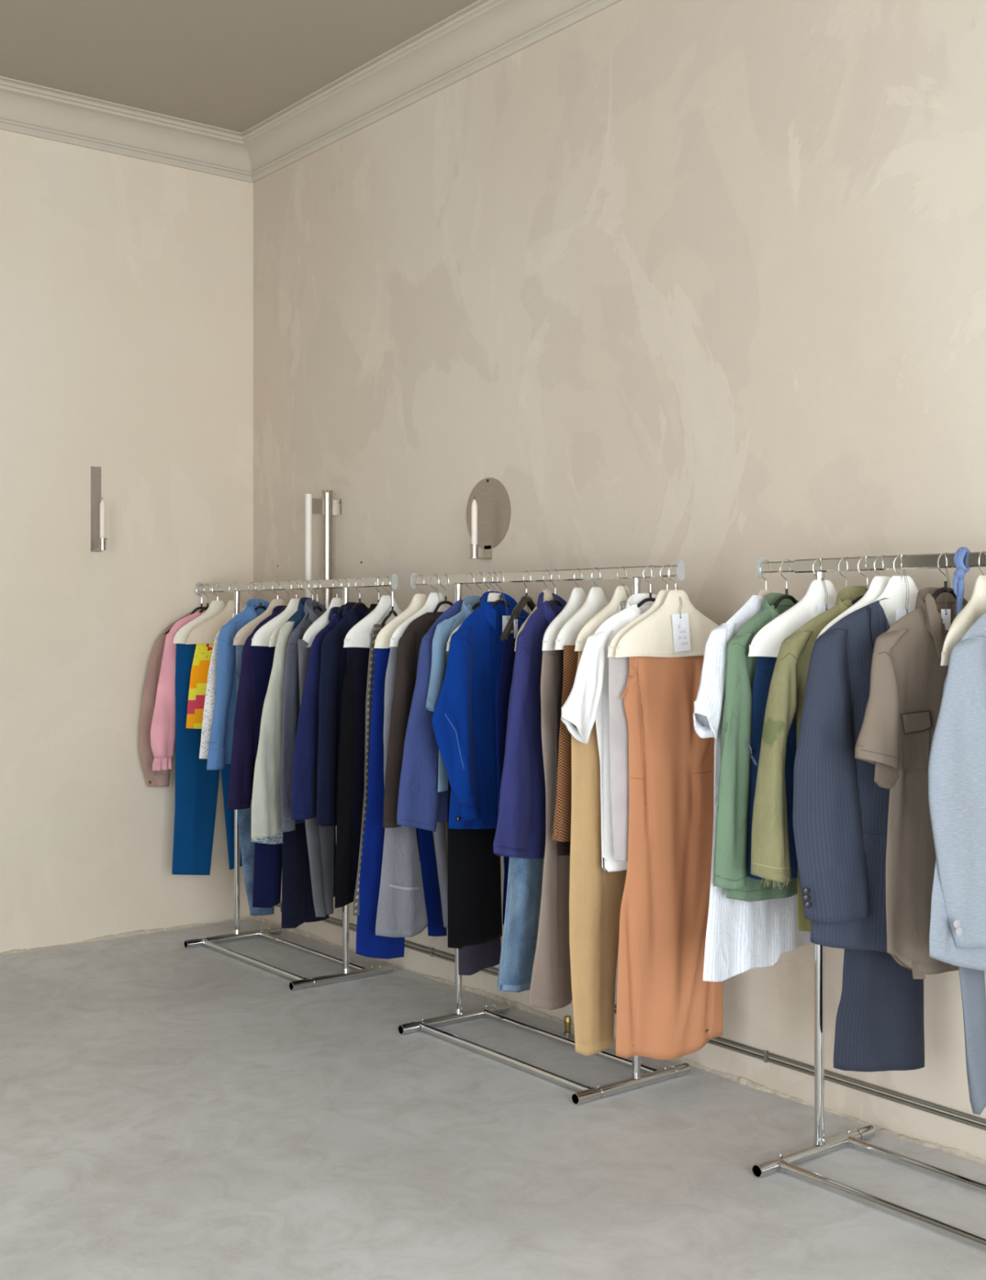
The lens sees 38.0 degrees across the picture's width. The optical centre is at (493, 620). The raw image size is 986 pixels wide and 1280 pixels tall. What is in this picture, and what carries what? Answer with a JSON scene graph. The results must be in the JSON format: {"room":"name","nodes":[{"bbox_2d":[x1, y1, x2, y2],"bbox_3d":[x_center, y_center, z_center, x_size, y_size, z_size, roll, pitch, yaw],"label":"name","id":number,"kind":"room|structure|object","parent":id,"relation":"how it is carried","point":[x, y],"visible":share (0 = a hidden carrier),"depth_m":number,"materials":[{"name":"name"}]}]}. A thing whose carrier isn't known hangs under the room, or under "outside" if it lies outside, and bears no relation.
{"room":"clothing store","nodes":[
{"label":"clothing store","id":0,"kind":"room"},
{"bbox_2d":[0,129,253,952],"bbox_3d":[-3.377,-0.415,5.060,5.600,3.630,0.150,0,0,-38],"label":"wall","id":1,"kind":"structure","parent":0,"point":[126,282],"depth_m":6.28,"materials":[{"name":"beige paint"}]},
{"bbox_2d":[90,466,106,551],"bbox_3d":[-1.708,-0.485,6.216,0.046,0.372,0.093,0,0,-38],"label":"candle sconce","id":2,"kind":"object","parent":1,"relation":"attached to","point":[97,544],"visible":0.99,"depth_m":6.25,"materials":[{"name":"metal"}]},
{"bbox_2d":[0,915,252,955],"bbox_3d":[-3.326,1.391,4.995,5.600,0.021,0.018,0,0,-38],"label":"baseboard","id":3,"kind":"structure","parent":1,"relation":"attached to","point":[151,931],"depth_m":6.34,"materials":[{"name":"paint"}]},
{"bbox_2d":[0,0,478,133],"bbox_3d":[-0.674,-2.305,1.619,5.900,0.150,8.900,0,0,-38],"label":"ceiling","id":4,"kind":"structure","parent":0,"point":[228,64],"depth_m":5.56,"materials":[{"name":"paint"}]},
{"bbox_2d":[0,918,985,1279],"bbox_3d":[-0.674,1.475,1.619,5.900,0.150,8.900,0,0,-38],"label":"floor","id":5,"kind":"structure","parent":0,"point":[169,1110],"depth_m":3.74,"materials":[{"name":"concrete"}]},
{"bbox_2d":[183,573,397,991],"bbox_3d":[-0.863,0.613,5.899,0.456,1.571,1.581,0,0,-38],"label":"clothes rack","id":6,"kind":"object","parent":5,"relation":"on","point":[300,983],"visible":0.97,"depth_m":5.85,"materials":[{"name":"silver metal"}]},
{"bbox_2d":[164,584,207,634],"bbox_3d":[-1.327,-0.046,6.514,0.377,0.235,0.012,0,0,-38],"label":"clothes hanger","id":7,"kind":"object","parent":6,"relation":"hanging from","point":[201,606],"visible":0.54,"depth_m":6.50,"materials":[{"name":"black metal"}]},
{"bbox_2d":[138,612,195,786],"bbox_3d":[-1.355,0.354,6.484,0.531,0.778,0.056,0,0,-37],"label":"jacket","id":8,"kind":"object","parent":7,"relation":"hanging from","point":[153,778],"visible":0.21,"depth_m":6.34,"materials":[{"name":"fabric"}]},
{"bbox_2d":[173,583,225,644],"bbox_3d":[-1.231,-0.029,6.392,0.422,0.270,0.060,0,0,-35],"label":"hanger","id":9,"kind":"object","parent":6,"relation":"hanging from","point":[217,606],"visible":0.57,"depth_m":6.33,"materials":[{"name":"beige plastic"}]},
{"bbox_2d":[172,643,242,875],"bbox_3d":[-1.262,0.603,6.371,0.352,1.062,0.040,0,0,-35],"label":"trousers","id":10,"kind":"object","parent":9,"relation":"hanging from","point":[196,789],"visible":0.41,"depth_m":6.31,"materials":[{"name":"blue fabric"}]},
{"bbox_2d":[199,583,208,613],"bbox_3d":[-1.290,-0.062,6.466,0.012,0.203,0.375,0,0,39],"label":"clothes hanger","id":11,"kind":"object","parent":6,"relation":"hanging from","point":[206,606],"visible":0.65,"depth_m":6.45,"materials":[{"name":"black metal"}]},
{"bbox_2d":[150,611,204,770],"bbox_3d":[-1.308,0.308,6.439,0.065,0.693,0.574,0,0,37],"label":"blouse","id":12,"kind":"object","parent":11,"relation":"hanging from","point":[162,731],"visible":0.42,"depth_m":6.25,"materials":[{"name":"fabric"}]},
{"bbox_2d":[186,582,244,644],"bbox_3d":[-1.129,-0.029,6.262,0.421,0.269,0.055,0,0,-14],"label":"hanger","id":13,"kind":"object","parent":6,"relation":"hanging from","point":[205,633],"visible":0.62,"depth_m":6.22,"materials":[{"name":"beige plastic"}]},
{"bbox_2d":[186,644,213,728],"bbox_3d":[-1.135,0.274,6.261,0.407,0.397,0.037,0,0,-14],"label":"skirt","id":14,"kind":"object","parent":13,"relation":"hanging from","point":[202,654],"visible":0.31,"depth_m":6.22,"materials":[{"name":"fabric"}]},
{"bbox_2d":[213,582,253,644],"bbox_3d":[-1.031,-0.029,6.138,0.054,0.270,0.422,0,0,39],"label":"hanger","id":15,"kind":"object","parent":6,"relation":"hanging from","point":[218,633],"visible":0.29,"depth_m":5.99,"materials":[{"name":"white plastic"}]},
{"bbox_2d":[199,620,229,759],"bbox_3d":[-1.060,0.290,6.102,0.049,0.581,0.484,0,0,39],"label":"dress","id":16,"kind":"object","parent":15,"relation":"hanging from","point":[209,705],"visible":0.19,"depth_m":5.94,"materials":[{"name":"fabric"}]},
{"bbox_2d":[235,644,281,915],"bbox_3d":[-0.899,0.647,5.969,0.397,1.150,0.038,0,0,-41],"label":"trousers","id":17,"kind":"object","parent":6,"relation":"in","point":[246,846],"visible":0.12,"depth_m":5.87,"materials":[{"name":"fabric"}]},
{"bbox_2d":[232,581,286,645],"bbox_3d":[-0.899,-0.029,5.969,0.422,0.269,0.057,0,0,-40],"label":"hanger","id":18,"kind":"object","parent":6,"relation":"hanging from","point":[242,634],"visible":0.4,"depth_m":5.88,"materials":[{"name":"beige plastic"}]},
{"bbox_2d":[254,582,266,610],"bbox_3d":[-0.986,-0.064,6.080,0.012,0.200,0.376,0,0,40],"label":"clothes hanger","id":19,"kind":"object","parent":6,"relation":"hanging from","point":[256,608],"visible":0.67,"depth_m":6.08,"materials":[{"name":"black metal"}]},
{"bbox_2d":[206,598,269,769],"bbox_3d":[-1.003,0.260,6.067,0.087,0.704,0.552,0,0,40],"label":"shirt","id":20,"kind":"object","parent":19,"relation":"hanging from","point":[220,752],"visible":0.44,"depth_m":5.91,"materials":[{"name":"fabric"}]},
{"bbox_2d":[251,580,300,646],"bbox_3d":[-0.803,-0.029,5.847,0.422,0.270,0.060,0,0,-38],"label":"hanger","id":21,"kind":"object","parent":6,"relation":"hanging from","point":[262,636],"visible":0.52,"depth_m":5.76,"materials":[{"name":"white plastic"}]},
{"bbox_2d":[252,645,336,907],"bbox_3d":[-0.805,0.614,5.849,0.410,1.083,0.042,0,0,-41],"label":"trousers","id":22,"kind":"object","parent":21,"relation":"hanging from","point":[268,861],"visible":0.19,"depth_m":5.74,"materials":[{"name":"blue fabric"}]},
{"bbox_2d":[280,580,290,612],"bbox_3d":[-0.840,-0.051,5.894,0.012,0.226,0.377,0,0,41],"label":"clothes hanger","id":23,"kind":"object","parent":6,"relation":"hanging from","point":[285,606],"visible":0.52,"depth_m":5.88,"materials":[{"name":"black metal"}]},
{"bbox_2d":[226,605,284,809],"bbox_3d":[-0.867,0.344,5.871,0.094,0.810,0.578,0,0,41],"label":"jacket","id":24,"kind":"object","parent":23,"relation":"hanging from","point":[242,756],"visible":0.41,"depth_m":5.68,"materials":[{"name":"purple fabric"}]},
{"bbox_2d":[268,579,306,646],"bbox_3d":[-0.757,-0.029,5.789,0.057,0.270,0.422,0,0,38],"label":"hanger","id":25,"kind":"object","parent":6,"relation":"hanging from","point":[273,640],"visible":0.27,"depth_m":5.64,"materials":[{"name":"white plastic"}]},
{"bbox_2d":[251,597,314,844],"bbox_3d":[-0.770,0.387,5.677,0.087,0.960,0.616,0,0,30],"label":"jacket","id":26,"kind":"object","parent":25,"relation":"hanging from","point":[266,792],"visible":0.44,"depth_m":5.49,"materials":[{"name":"fabric"}]},
{"bbox_2d":[281,822,328,928],"bbox_3d":[-0.759,0.651,5.790,0.036,1.158,0.318,0,0,35],"label":"trousers","id":27,"kind":"object","parent":25,"relation":"hanging from","point":[297,901],"visible":0.2,"depth_m":5.72,"materials":[{"name":"fabric"}]},
{"bbox_2d":[305,579,323,622],"bbox_3d":[-0.703,-0.050,5.719,0.012,0.228,0.369,0,0,23],"label":"clothes hanger","id":28,"kind":"object","parent":6,"relation":"hanging from","point":[319,607],"visible":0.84,"depth_m":5.71,"materials":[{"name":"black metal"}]},
{"bbox_2d":[280,599,326,832],"bbox_3d":[-0.719,0.362,5.692,0.083,0.895,0.512,0,0,23],"label":"shirt","id":29,"kind":"object","parent":28,"relation":"hanging from","point":[291,704],"visible":0.36,"depth_m":5.49,"materials":[{"name":"fabric"}]},
{"bbox_2d":[337,577,346,616],"bbox_3d":[-0.573,-0.048,5.554,0.012,0.231,0.332,0,0,29],"label":"clothes hanger","id":30,"kind":"object","parent":6,"relation":"hanging from","point":[342,606],"visible":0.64,"depth_m":5.52,"materials":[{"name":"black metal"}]},
{"bbox_2d":[291,606,342,819],"bbox_3d":[-0.598,0.342,5.520,0.094,0.788,0.626,0,0,29],"label":"jacket","id":31,"kind":"object","parent":30,"relation":"hanging from","point":[304,767],"visible":0.37,"depth_m":5.30,"materials":[{"name":"fabric"}]},
{"bbox_2d":[297,639,334,917],"bbox_3d":[-0.673,0.609,5.510,0.034,1.074,0.237,0,0,34],"label":"trousers","id":32,"kind":"object","parent":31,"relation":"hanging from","point":[320,840],"visible":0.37,"depth_m":5.49,"materials":[{"name":"grey fabric"}]},
{"bbox_2d":[352,577,368,610],"bbox_3d":[-0.509,-0.048,5.473,0.012,0.232,0.364,0,0,34],"label":"clothes hanger","id":33,"kind":"object","parent":6,"relation":"hanging from","point":[362,604],"visible":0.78,"depth_m":5.47,"materials":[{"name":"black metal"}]},
{"bbox_2d":[316,602,368,826],"bbox_3d":[-0.514,0.357,5.476,0.094,0.854,0.526,0,0,34],"label":"jacket","id":34,"kind":"object","parent":33,"relation":"hanging from","point":[333,669],"visible":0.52,"depth_m":5.29,"materials":[{"name":"blue fabric"}]},
{"bbox_2d":[343,576,402,648],"bbox_3d":[-0.393,-0.031,5.325,0.061,0.266,0.422,0,0,44],"label":"hanger","id":35,"kind":"object","parent":6,"relation":"hanging from","point":[357,636],"visible":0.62,"depth_m":5.24,"materials":[{"name":"white plastic"}]},
{"bbox_2d":[346,647,420,879],"bbox_3d":[-0.397,0.511,5.324,0.044,0.871,0.385,0,0,42],"label":"skirt","id":36,"kind":"object","parent":35,"relation":"hanging from","point":[360,655],"visible":0.3,"depth_m":5.21,"materials":[{"name":"fabric"}]},
{"bbox_2d":[369,576,379,613],"bbox_3d":[-0.428,-0.048,5.370,0.012,0.232,0.291,0,0,26],"label":"clothes hanger","id":37,"kind":"object","parent":6,"relation":"hanging from","point":[378,576],"visible":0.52,"depth_m":5.35,"materials":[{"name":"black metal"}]},
{"bbox_2d":[334,604,377,908],"bbox_3d":[-0.446,0.483,5.334,0.030,1.088,0.529,0,0,27],"label":"coat","id":38,"kind":"object","parent":37,"relation":"hanging from","point":[344,892],"visible":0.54,"depth_m":5.15,"materials":[{"name":"black fabric"}]},
{"bbox_2d":[381,577,397,627],"bbox_3d":[-0.372,-0.045,5.298,0.012,0.238,0.375,0,0,17],"label":"clothes hanger","id":39,"kind":"object","parent":6,"relation":"hanging from","point":[390,612],"visible":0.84,"depth_m":5.26,"materials":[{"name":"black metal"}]},
{"bbox_2d":[353,624,386,915],"bbox_3d":[-0.431,0.531,5.106,0.030,1.031,0.362,0,0,16],"label":"dress","id":40,"kind":"object","parent":39,"relation":"hanging from","point":[376,628],"visible":0.3,"depth_m":5.05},
{"bbox_2d":[355,648,447,959],"bbox_3d":[-0.322,0.636,5.105,0.414,1.129,0.048,0,0,-43],"label":"trousers","id":41,"kind":"object","parent":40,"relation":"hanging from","point":[368,944],"visible":0.36,"depth_m":5.01,"materials":[{"name":"blue fabric"}]},
{"bbox_2d":[398,560,690,1105],"bbox_3d":[0.116,0.613,4.653,0.456,1.571,1.351,0,0,-38],"label":"clothes rack","id":42,"kind":"object","parent":5,"relation":"on","point":[585,1093],"visible":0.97,"depth_m":4.53,"materials":[{"name":"silver metal"}]},
{"bbox_2d":[373,574,427,648],"bbox_3d":[-0.261,-0.032,5.157,0.422,0.263,0.059,0,0,-44],"label":"hanger","id":43,"kind":"object","parent":42,"relation":"hanging from","point":[382,640],"visible":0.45,"depth_m":5.07,"materials":[{"name":"white plastic"}]},
{"bbox_2d":[375,646,447,937],"bbox_3d":[-0.272,0.587,5.018,0.353,1.029,0.049,0,0,-43],"label":"trousers","id":44,"kind":"object","parent":42,"relation":"in","point":[402,912],"visible":0.44,"depth_m":4.95,"materials":[{"name":"grey fabric"}]},
{"bbox_2d":[389,573,448,646],"bbox_3d":[-0.203,-0.034,5.082,0.422,0.260,0.068,0,0,-43],"label":"hanger","id":45,"kind":"object","parent":42,"relation":"hanging from","point":[432,602],"visible":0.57,"depth_m":5.03,"materials":[{"name":"white plastic"}]},
{"bbox_2d":[407,573,453,633],"bbox_3d":[-0.166,-0.053,5.036,0.377,0.221,0.012,0,0,-43],"label":"clothes hanger","id":46,"kind":"object","parent":42,"relation":"hanging from","point":[446,602],"visible":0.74,"depth_m":5.02,"materials":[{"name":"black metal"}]},
{"bbox_2d":[382,612,443,827],"bbox_3d":[-0.176,0.337,5.021,0.536,0.728,0.063,0,0,-43],"label":"coat","id":47,"kind":"object","parent":46,"relation":"hanging from","point":[409,644],"visible":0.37,"depth_m":4.86,"materials":[{"name":"fabric"}]},
{"bbox_2d":[446,571,502,651],"bbox_3d":[0.004,-0.031,4.818,0.421,0.265,0.045,0,0,-42],"label":"hanger","id":48,"kind":"object","parent":42,"relation":"hanging from","point":[492,597],"visible":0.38,"depth_m":4.80,"materials":[{"name":"white plastic"}]},
{"bbox_2d":[447,779,502,948],"bbox_3d":[-0.059,0.577,4.759,0.241,1.004,0.038,0,0,-42],"label":"skirt","id":49,"kind":"object","parent":48,"relation":"hanging from","point":[474,906],"visible":0.28,"depth_m":4.73,"materials":[{"name":"fabric"}]},
{"bbox_2d":[471,572,482,609],"bbox_3d":[-0.042,-0.066,4.877,0.364,0.196,0.012,0,0,-44],"label":"clothes hanger","id":50,"kind":"object","parent":42,"relation":"hanging from","point":[477,604],"visible":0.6,"depth_m":4.86,"materials":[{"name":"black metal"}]},
{"bbox_2d":[426,595,480,791],"bbox_3d":[-0.045,0.242,4.880,0.504,0.654,0.087,0,0,-44],"label":"shirt","id":51,"kind":"object","parent":50,"relation":"hanging from","point":[444,628],"visible":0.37,"depth_m":4.74,"materials":[{"name":"fabric"}]},
{"bbox_2d":[492,571,511,607],"bbox_3d":[0.025,-0.059,4.792,0.377,0.210,0.012,0,0,-43],"label":"clothes hanger","id":52,"kind":"object","parent":42,"relation":"hanging from","point":[500,600],"visible":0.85,"depth_m":4.79,"materials":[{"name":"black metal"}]},
{"bbox_2d":[431,591,528,829],"bbox_3d":[0.001,0.298,4.771,0.094,0.792,0.566,0,0,43],"label":"jacket","id":53,"kind":"object","parent":52,"relation":"hanging from","point":[464,717],"visible":0.59,"depth_m":4.68,"materials":[{"name":"blue fabric"}]},
{"bbox_2d":[496,632,540,924],"bbox_3d":[0.087,0.511,4.631,0.037,0.943,0.396,0,0,24],"label":"trousers","id":54,"kind":"object","parent":42,"relation":"in","point":[504,678],"visible":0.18,"depth_m":4.49,"materials":[{"name":"fabric"}]},
{"bbox_2d":[549,568,564,606],"bbox_3d":[0.199,-0.058,4.571,0.012,0.211,0.377,0,0,35],"label":"clothes hanger","id":55,"kind":"object","parent":42,"relation":"hanging from","point":[555,599],"visible":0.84,"depth_m":4.57,"materials":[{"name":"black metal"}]},
{"bbox_2d":[493,591,567,858],"bbox_3d":[0.167,0.329,4.529,0.088,0.841,0.630,0,0,33],"label":"jacket","id":56,"kind":"object","parent":55,"relation":"hanging from","point":[521,828],"visible":0.52,"depth_m":4.38,"materials":[{"name":"blue fabric"}]},
{"bbox_2d":[497,707,543,992],"bbox_3d":[0.090,0.617,4.469,0.048,1.091,0.349,0,0,30],"label":"trousers","id":57,"kind":"object","parent":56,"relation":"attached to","point":[524,889],"visible":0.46,"depth_m":4.43,"materials":[{"name":"blue fabric"}]},
{"bbox_2d":[542,568,586,650],"bbox_3d":[0.268,-0.036,4.484,0.057,0.255,0.422,0,0,36],"label":"hanger","id":58,"kind":"object","parent":42,"relation":"hanging from","point":[577,598],"visible":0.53,"depth_m":4.39,"materials":[{"name":"white plastic"}]},
{"bbox_2d":[528,649,571,1009],"bbox_3d":[0.178,0.630,4.360,0.045,1.116,0.248,0,0,34],"label":"trousers","id":59,"kind":"object","parent":58,"relation":"hanging from","point":[550,988],"visible":0.59,"depth_m":4.33,"materials":[{"name":"beige fabric"}]},
{"bbox_2d":[554,567,608,649],"bbox_3d":[0.320,-0.036,4.417,0.054,0.256,0.422,0,0,38],"label":"hanger","id":60,"kind":"object","parent":42,"relation":"hanging from","point":[596,601],"visible":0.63,"depth_m":4.33,"materials":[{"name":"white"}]},
{"bbox_2d":[552,644,578,855],"bbox_3d":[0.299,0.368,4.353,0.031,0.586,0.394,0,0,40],"label":"skirt","id":61,"kind":"object","parent":60,"relation":"hanging from","point":[562,817],"visible":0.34,"depth_m":4.24,"materials":[{"name":"fabric"}]},
{"bbox_2d":[574,565,631,651],"bbox_3d":[0.394,-0.036,4.323,0.423,0.255,0.061,0,0,-43],"label":"hanger","id":62,"kind":"object","parent":42,"relation":"hanging from","point":[620,595],"visible":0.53,"depth_m":4.25,"materials":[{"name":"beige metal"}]},
{"bbox_2d":[568,651,626,1055],"bbox_3d":[0.314,0.674,4.251,0.245,1.205,0.056,0,0,-43],"label":"trousers","id":63,"kind":"object","parent":62,"relation":"hanging from","point":[595,893],"visible":0.53,"depth_m":4.20,"materials":[{"name":"fabric"}]},
{"bbox_2d":[607,564,674,657],"bbox_3d":[0.508,-0.029,4.177,0.421,0.269,0.039,0,0,-30],"label":"hanger","id":64,"kind":"object","parent":42,"relation":"hanging from","point":[662,594],"visible":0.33,"depth_m":4.12,"materials":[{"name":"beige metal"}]},
{"bbox_2d":[608,657,629,861],"bbox_3d":[0.471,0.382,4.156,0.326,0.614,0.029,0,0,-27],"label":"trousers","id":65,"kind":"object","parent":64,"relation":"hanging from","point":[619,668],"visible":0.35,"depth_m":4.09,"materials":[{"name":"grey fabric"}]},
{"bbox_2d":[637,564,657,607],"bbox_3d":[0.466,-0.054,4.231,0.377,0.218,0.012,0,0,-25],"label":"clothes hanger","id":66,"kind":"object","parent":42,"relation":"hanging from","point":[650,598],"visible":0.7,"depth_m":4.22,"materials":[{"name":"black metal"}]},
{"bbox_2d":[560,593,657,871],"bbox_3d":[0.442,0.326,4.222,0.564,0.812,0.094,0,0,-29],"label":"shirt","id":67,"kind":"object","parent":66,"relation":"hanging from","point":[588,700],"visible":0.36,"depth_m":4.15,"materials":[{"name":"white fabric"}]},
{"bbox_2d":[614,564,719,657],"bbox_3d":[0.533,-0.028,4.143,0.422,0.270,0.049,0,0,-27],"label":"hanger","id":68,"kind":"object","parent":42,"relation":"hanging from","point":[653,636],"visible":0.87,"depth_m":4.11,"materials":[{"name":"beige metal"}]},
{"bbox_2d":[615,655,723,1059],"bbox_3d":[0.516,0.668,4.131,0.370,1.186,0.076,0,0,-28],"label":"trousers","id":69,"kind":"object","parent":68,"relation":"hanging from","point":[666,1010],"visible":0.85,"depth_m":4.09,"materials":[{"name":"fabric"}]},
{"bbox_2d":[671,585,690,652],"bbox_3d":[0.532,-0.004,4.126,0.066,0.192,0.045,0,0,-27],"label":"price tag","id":70,"kind":"object","parent":68,"relation":"hanging from","point":[681,628],"visible":1,"depth_m":4.11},
{"bbox_3d":[-0.013,-0.055,4.841,0.012,0.218,0.375,0,0,37],"label":"clothes hanger","id":71,"kind":"object","parent":42,"relation":"hanging from","visible":0},
{"bbox_2d":[457,937,501,975],"bbox_3d":[-0.047,0.624,4.798,0.033,1.104,0.244,0,0,37],"label":"trousers","id":72,"kind":"object","parent":71,"relation":"hanging from","point":[473,959],"visible":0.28,"depth_m":4.78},
{"bbox_2d":[751,551,985,1249],"bbox_3d":[1.126,0.613,3.367,0.456,1.571,1.330,0,0,-38],"label":"clothes rack","id":73,"kind":"object","parent":5,"relation":"on","point":[787,1162],"visible":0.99,"depth_m":3.63,"materials":[{"name":"silver metal"}]},
{"bbox_2d":[758,560,773,597],"bbox_3d":[0.741,-0.026,3.881,0.422,0.276,0.036,0,0,-44],"label":"hanger","id":74,"kind":"object","parent":73,"relation":"hanging from","point":[763,593],"visible":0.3,"depth_m":3.87,"materials":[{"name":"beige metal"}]},
{"bbox_2d":[693,595,812,982],"bbox_3d":[0.709,0.437,3.840,0.544,1.010,0.063,0,0,-45],"label":"dress","id":75,"kind":"object","parent":74,"relation":"hanging from","point":[742,936],"visible":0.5,"depth_m":3.75,"materials":[{"name":"fabric"}]},
{"bbox_2d":[773,559,797,608],"bbox_3d":[0.785,-0.057,3.825,0.376,0.214,0.012,0,0,-38],"label":"clothes hanger","id":76,"kind":"object","parent":73,"relation":"hanging from","point":[786,595],"visible":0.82,"depth_m":3.82,"materials":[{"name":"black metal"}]},
{"bbox_2d":[713,592,799,902],"bbox_3d":[0.768,0.331,3.812,0.540,0.805,0.102,0,0,-38],"label":"jacket","id":77,"kind":"object","parent":76,"relation":"hanging from","point":[730,873],"visible":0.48,"depth_m":3.66,"materials":[{"name":"green fabric"}]},
{"bbox_2d":[748,557,837,657],"bbox_3d":[0.857,-0.033,3.733,0.422,0.261,0.056,0,0,-17],"label":"hanger","id":78,"kind":"object","parent":73,"relation":"hanging from","point":[767,642],"visible":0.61,"depth_m":3.69,"materials":[{"name":"plastic"}]},
{"bbox_2d":[746,656,797,879],"bbox_3d":[0.835,0.371,3.729,0.405,0.592,0.046,0,0,-16],"label":"trousers","id":79,"kind":"object","parent":78,"relation":"hanging from","point":[765,666],"visible":0.15,"depth_m":3.68,"materials":[{"name":"fabric"}]},
{"bbox_2d":[792,598,889,952],"bbox_3d":[1.004,0.379,3.529,0.576,0.866,0.082,0,0,-15],"label":"blazer","id":80,"kind":"object","parent":73,"relation":"in","point":[840,813],"visible":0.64,"depth_m":3.46,"materials":[{"name":"blue fabric"}]},
{"bbox_2d":[816,555,890,639],"bbox_3d":[0.976,-0.036,3.581,0.422,0.256,0.050,0,0,-23],"label":"hanger","id":81,"kind":"object","parent":73,"relation":"hanging from","point":[878,584],"visible":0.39,"depth_m":3.56,"materials":[{"name":"plastic"}]},
{"bbox_2d":[833,948,924,1071],"bbox_3d":[0.977,0.603,3.583,0.296,1.063,0.052,0,0,-23],"label":"trousers","id":82,"kind":"object","parent":81,"relation":"hanging from","point":[880,1018],"visible":0.19,"depth_m":3.56,"materials":[{"name":"fabric"}]},
{"bbox_2d":[851,555,871,604],"bbox_3d":[0.947,-0.060,3.619,0.376,0.208,0.012,0,0,-12],"label":"clothes hanger","id":83,"kind":"object","parent":73,"relation":"hanging from","point":[858,598],"visible":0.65,"depth_m":3.61,"materials":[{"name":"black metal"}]},
{"bbox_2d":[751,586,869,889],"bbox_3d":[0.926,0.288,3.617,0.596,0.752,0.100,0,0,-15],"label":"jacket","id":84,"kind":"object","parent":83,"relation":"hanging from","point":[770,846],"visible":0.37,"depth_m":3.53,"materials":[{"name":"green fabric"}]},
{"bbox_2d":[870,554,919,627],"bbox_3d":[1.011,-0.036,3.544,0.422,0.256,0.041,0,0,-12],"label":"hanger","id":85,"kind":"object","parent":73,"relation":"hanging from","point":[895,591],"visible":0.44,"depth_m":3.53,"materials":[{"name":"plastic"}]},
{"bbox_2d":[932,551,964,604],"bbox_3d":[1.088,-0.057,3.439,0.377,0.213,0.014,0,0,-28],"label":"clothes hanger","id":86,"kind":"object","parent":73,"relation":"hanging from","point":[944,589],"visible":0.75,"depth_m":3.43,"materials":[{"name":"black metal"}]},
{"bbox_2d":[854,586,968,978],"bbox_3d":[1.069,0.384,3.434,0.548,0.928,0.106,0,0,-29],"label":"shirt","id":87,"kind":"object","parent":86,"relation":"hanging from","point":[908,677],"visible":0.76,"depth_m":3.37,"materials":[{"name":"beige fabric"}]},
{"bbox_2d":[952,546,970,615],"bbox_3d":[1.111,-0.081,3.393,0.068,0.188,0.032,0,0,-38],"label":"tie","id":88,"kind":"object","parent":73,"relation":"hanging from","point":[960,572],"visible":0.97,"depth_m":3.38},
{"bbox_2d":[940,550,985,666],"bbox_3d":[1.152,-0.031,3.358,0.066,0.266,0.422,0,0,41],"label":"hanger","id":89,"kind":"object","parent":73,"relation":"hanging from","point":[975,607],"visible":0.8,"depth_m":3.27,"materials":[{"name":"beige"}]},
{"bbox_2d":[959,966,985,1115],"bbox_3d":[1.115,0.612,3.318,0.041,1.080,0.139,0,0,44],"label":"trousers","id":90,"kind":"object","parent":89,"relation":"hanging from","point":[972,981],"visible":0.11,"depth_m":3.30,"materials":[{"name":"fabric"}]},
{"bbox_2d":[253,0,985,1159],"bbox_3d":[1.587,-0.415,3.395,0.150,3.630,8.900,0,0,-38],"label":"wall","id":91,"kind":"structure","parent":0,"point":[701,284],"depth_m":4.58,"materials":[{"name":"beige paint"}]},
{"bbox_2d":[0,0,622,182],"bbox_3d":[-0.673,-2.145,1.633,5.620,0.180,8.620,0,0,-38],"label":"trim","id":92,"kind":"structure","parent":91,"relation":"attached to","point":[483,33],"depth_m":6.02,"materials":[{"name":"paint"}]},
{"bbox_2d":[305,489,342,609],"bbox_3d":[-0.730,-0.053,6.108,0.158,1.006,0.056,0,0,-26],"label":"wall light","id":93,"kind":"object","parent":91,"relation":"attached to","point":[326,506],"visible":0.59,"depth_m":6.10,"materials":[{"name":"metal"}]},
{"bbox_2d":[466,477,511,559],"bbox_3d":[-0.052,-0.378,5.287,0.087,0.302,0.265,0,0,-38],"label":"candle sconce","id":94,"kind":"object","parent":91,"relation":"attached to","point":[491,497],"visible":0.97,"depth_m":5.30,"materials":[{"name":"metal"}]},
{"bbox_2d":[251,915,985,1164],"bbox_3d":[1.522,1.391,3.345,0.018,0.021,8.600,0,0,-38],"label":"baseboard","id":95,"kind":"structure","parent":91,"relation":"attached to","point":[741,1080],"depth_m":4.44,"materials":[{"name":"paint"}]},
{"bbox_2d":[275,902,985,1130],"bbox_3d":[1.467,1.296,3.416,0.012,0.034,8.180,0,0,-38],"label":"pipes","id":96,"kind":"object","parent":91,"relation":"attached to","point":[766,1054],"visible":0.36,"depth_m":4.07,"materials":[{"name":"grey"}]},
{"bbox_3d":[1.221,-0.058,3.270,0.376,0.211,0.011,0,0,-28],"label":"clothes hanger","id":97,"kind":"object","parent":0,"visible":0},
{"bbox_2d":[928,612,985,971],"bbox_3d":[1.195,0.374,3.255,0.568,0.858,0.086,0,0,-31],"label":"blazer","id":98,"kind":"object","parent":97,"relation":"hanging from","point":[957,766],"visible":1,"depth_m":3.13,"materials":[{"name":"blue fabric"}]},
{"bbox_3d":[-0.076,-0.057,4.921,0.377,0.213,0.012,0,0,-44],"label":"clothes hanger","id":99,"kind":"object","parent":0,"visible":0},
{"bbox_2d":[396,600,462,831],"bbox_3d":[-0.101,0.321,4.885,0.585,0.779,0.066,0,0,-44],"label":"jacket","id":100,"kind":"object","parent":99,"relation":"hanging from","point":[420,805],"visible":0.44,"depth_m":4.73,"materials":[{"name":"fabric"}]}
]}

